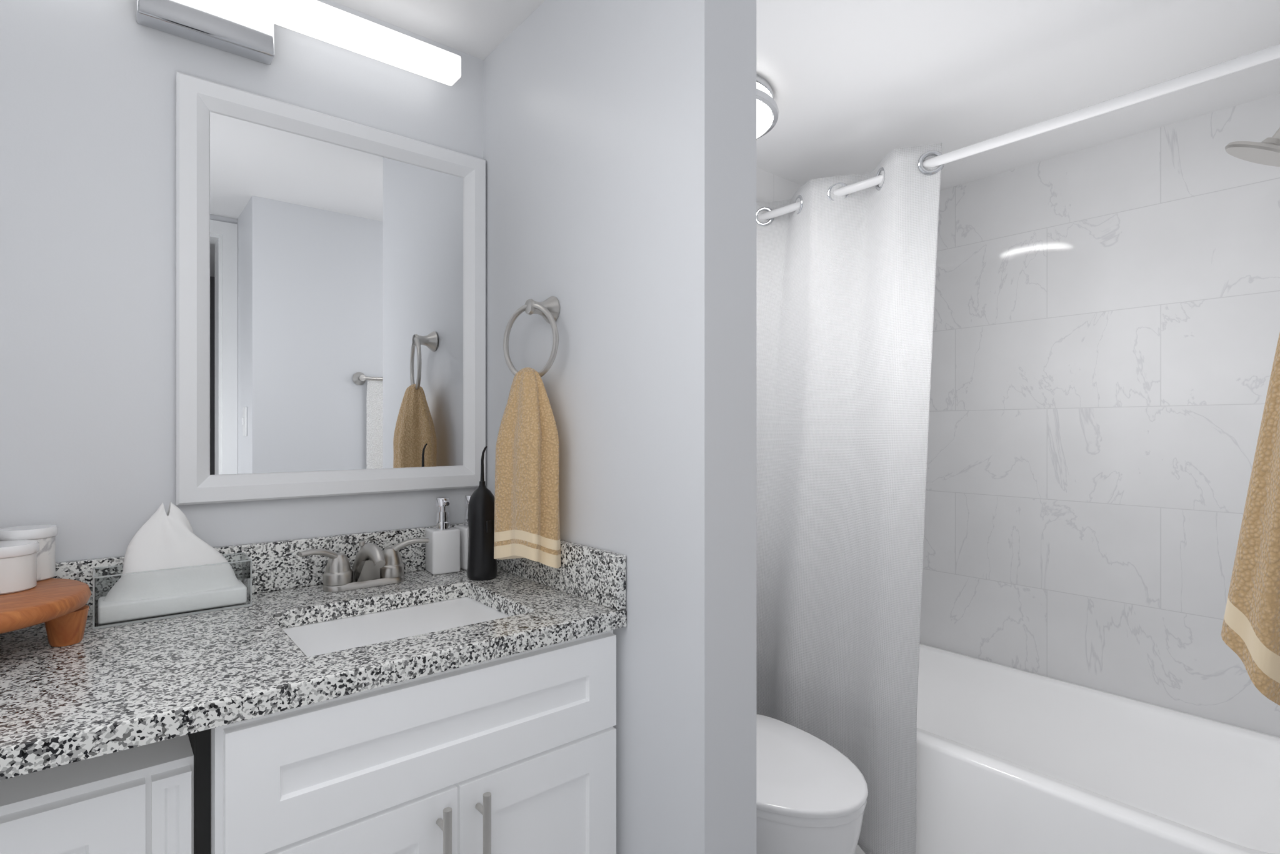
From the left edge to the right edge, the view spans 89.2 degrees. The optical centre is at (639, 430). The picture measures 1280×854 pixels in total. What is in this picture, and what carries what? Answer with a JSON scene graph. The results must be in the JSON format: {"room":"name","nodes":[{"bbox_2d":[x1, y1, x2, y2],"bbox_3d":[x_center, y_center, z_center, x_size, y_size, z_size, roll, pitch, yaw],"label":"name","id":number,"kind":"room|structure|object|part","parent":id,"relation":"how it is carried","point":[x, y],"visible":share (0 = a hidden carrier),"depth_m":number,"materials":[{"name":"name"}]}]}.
{"room":"bathroom","nodes":[
{"label":"bathroom","id":0,"kind":"room"},
{"bbox_2d":[0,0,486,562],"bbox_3d":[-0.555,0.160,1.487,2.260,2.110,0.146,0,0,-40],"label":"wall","id":1,"kind":"structure","parent":0,"point":[87,277],"depth_m":1.23,"materials":[{"name":"white paint"}]},
{"bbox_2d":[135,0,461,86],"bbox_3d":[-0.782,-0.773,1.173,0.930,0.113,0.099,0,0,-40],"label":"vanity light","id":2,"kind":"object","parent":1,"relation":"attached to","point":[244,28],"visible":1,"depth_m":1.24,"materials":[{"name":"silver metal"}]},
{"bbox_3d":[-0.606,-0.255,1.367,0.604,0.781,0.025,0,0,-40],"label":"framed mirror","id":3,"kind":"part","parent":1,"relation":"part of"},
{"bbox_2d":[483,0,756,853],"bbox_3d":[-0.093,0.160,1.322,0.121,2.110,0.750,0,0,-40],"label":"wall","id":4,"kind":"structure","parent":0,"point":[619,146],"depth_m":1.09,"materials":[{"name":"white paint"}]},
{"bbox_2d":[493,296,561,568],"bbox_3d":[-0.227,-0.004,1.301,0.110,0.538,0.188,0,0,-40],"label":"towel ring","id":5,"kind":"object","parent":4,"relation":"attached to","point":[527,523],"visible":0.98,"depth_m":1.24,"materials":[{"name":"beige fabric"}]},
{"bbox_2d":[756,167,802,202],"bbox_3d":[0.677,0.160,2.523,0.960,2.110,0.120,0,0,-40],"label":"tiled wall","id":6,"kind":"structure","parent":0,"point":[770,187],"depth_m":2.27,"materials":[{"name":"tile"}]},
{"bbox_2d":[330,0,1279,190],"bbox_3d":[0.794,-0.920,0.609,3.220,0.050,3.380,0,0,-40],"label":"ceiling","id":7,"kind":"structure","parent":0,"point":[862,86],"depth_m":1.59,"materials":[{"name":"white paint"}]},
{"bbox_2d":[756,73,778,139],"bbox_3d":[0.203,-0.846,1.755,0.338,0.097,0.338,0,0,-40],"label":"flush-mount ceiling light","id":8,"kind":"object","parent":7,"relation":"attached to","point":[766,118],"visible":0.17,"depth_m":1.68,"materials":[{"name":"white glass"}]},
{"bbox_2d":[920,93,1279,737],"bbox_3d":[1.430,0.160,2.147,0.120,2.110,1.420,0,0,-40],"label":"tiled wall","id":9,"kind":"structure","parent":0,"point":[1106,328],"depth_m":2.02,"materials":[{"name":"tile"}]},
{"bbox_3d":[0.794,1.240,0.609,3.220,0.050,3.380,0,0,-40],"label":"floor","id":10,"kind":"structure","parent":0,"visible":0},
{"bbox_2d":[0,729,210,853],"bbox_3d":[-0.874,0.783,0.817,0.509,0.861,0.485,0,0,-40],"label":"cabinet","id":11,"kind":"object","parent":10,"relation":"on","point":[152,799],"visible":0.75,"depth_m":0.75,"materials":[{"name":"white paint"}]},
{"bbox_2d":[210,596,616,853],"bbox_3d":[-0.422,0.780,1.138,0.595,0.868,0.566,0,0,-40],"label":"vanity cabinet","id":12,"kind":"object","parent":10,"relation":"on","point":[513,754],"visible":0.71,"depth_m":0.95,"materials":[{"name":"white paint"}]},
{"bbox_2d":[0,523,626,780],"bbox_3d":[-0.631,0.282,0.999,1.116,0.125,0.558,0,0,-40],"label":"countertop","id":13,"kind":"structure","parent":12,"relation":"on","point":[95,693],"depth_m":0.94,"materials":[{"name":"stone"}]},
{"bbox_2d":[0,578,91,647],"bbox_3d":[-0.939,0.274,0.891,0.284,0.080,0.284,0,0,-40],"label":"tray","id":14,"kind":"object","parent":13,"relation":"on","point":[59,608],"visible":0.96,"depth_m":0.92,"materials":[{"name":"brown wood"}]},
{"bbox_2d":[0,540,39,594],"bbox_3d":[-0.928,0.200,0.947,0.078,0.067,0.078,0,0,-40],"label":"canister","id":15,"kind":"object","parent":14,"relation":"on","point":[18,565],"visible":1,"depth_m":0.94,"materials":[{"name":"ceramic"}]},
{"bbox_2d":[0,524,58,581],"bbox_3d":[-0.956,0.193,1.014,0.070,0.081,0.070,0,0,-40],"label":"canister","id":16,"kind":"object","parent":14,"relation":"on","point":[44,535],"visible":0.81,"depth_m":1.01,"materials":[{"name":"ceramic"}]},
{"bbox_2d":[92,501,251,629],"bbox_3d":[-0.805,0.219,1.125,0.218,0.190,0.091,0,0,-40],"label":"tissue box","id":17,"kind":"object","parent":13,"relation":"on","point":[174,565],"visible":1,"depth_m":1.10,"materials":[{"name":"white paper"}]},
{"bbox_2d":[298,538,428,592],"bbox_3d":[-0.536,0.270,1.292,0.249,0.090,0.136,0,0,-40],"label":"faucet","id":18,"kind":"object","parent":13,"relation":"on","point":[374,565],"visible":1,"depth_m":1.28,"materials":[{"name":"silver metal"}]},
{"bbox_2d":[425,496,460,574],"bbox_3d":[-0.437,0.232,1.441,0.062,0.164,0.065,0,0,-34],"label":"soap dispenser","id":19,"kind":"object","parent":13,"relation":"on","point":[443,550],"visible":1,"depth_m":1.42,"materials":[{"name":"white ceramic"}]},
{"bbox_2d":[453,495,471,570],"bbox_3d":[-0.386,0.232,1.489,0.062,0.164,0.065,0,0,-44],"label":"soap dispenser","id":20,"kind":"object","parent":13,"relation":"on","point":[463,529],"visible":0.21,"depth_m":1.46,"materials":[{"name":"white ceramic"}]},
{"bbox_2d":[467,446,497,580],"bbox_3d":[-0.335,0.174,1.380,0.062,0.280,0.064,0,0,-40],"label":"bottle","id":21,"kind":"object","parent":13,"relation":"on","point":[482,564],"visible":0.96,"depth_m":1.36,"materials":[{"name":"black plastic"}]},
{"bbox_2d":[756,714,868,853],"bbox_3d":[0.236,0.812,1.621,0.450,0.804,0.693,0,0,-40],"label":"toilet","id":22,"kind":"object","parent":10,"relation":"on","point":[812,793],"visible":0.33,"depth_m":1.39,"materials":[{"name":"white ceramic"}]},
{"bbox_2d":[854,643,1279,853],"bbox_3d":[1.090,1.014,1.866,0.758,0.399,1.416,0,0,-40],"label":"bathtub","id":23,"kind":"object","parent":10,"relation":"on","point":[1010,760],"visible":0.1,"depth_m":1.78,"materials":[{"name":"white ceramic"}]},
{"bbox_3d":[0.899,0.160,0.553,1.210,2.110,0.360,0,0,-40],"label":"wall","id":24,"kind":"structure","parent":0,"visible":0},
{"bbox_2d":[1220,332,1279,706],"bbox_3d":[0.812,0.100,0.798,0.664,0.683,0.128,0,0,-40],"label":"towel","id":25,"kind":"object","parent":24,"relation":"attached to","point":[1250,634],"visible":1,"depth_m":0.74,"materials":[{"name":"beige fabric"}]},
{"bbox_3d":[1.704,0.160,1.219,0.880,2.110,0.360,0,0,-40],"label":"tiled wall","id":26,"kind":"structure","parent":0,"visible":0},
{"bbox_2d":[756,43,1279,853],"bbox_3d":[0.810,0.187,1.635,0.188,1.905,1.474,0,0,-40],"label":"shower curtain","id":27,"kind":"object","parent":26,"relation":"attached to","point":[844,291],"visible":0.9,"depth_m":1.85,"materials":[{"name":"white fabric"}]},
{"bbox_2d":[1225,127,1279,166],"bbox_3d":[1.465,-0.692,1.429,0.152,0.207,0.266,0,0,-40],"label":"shower head","id":28,"kind":"object","parent":26,"relation":"attached to","point":[1266,151],"visible":1,"depth_m":1.47}
]}

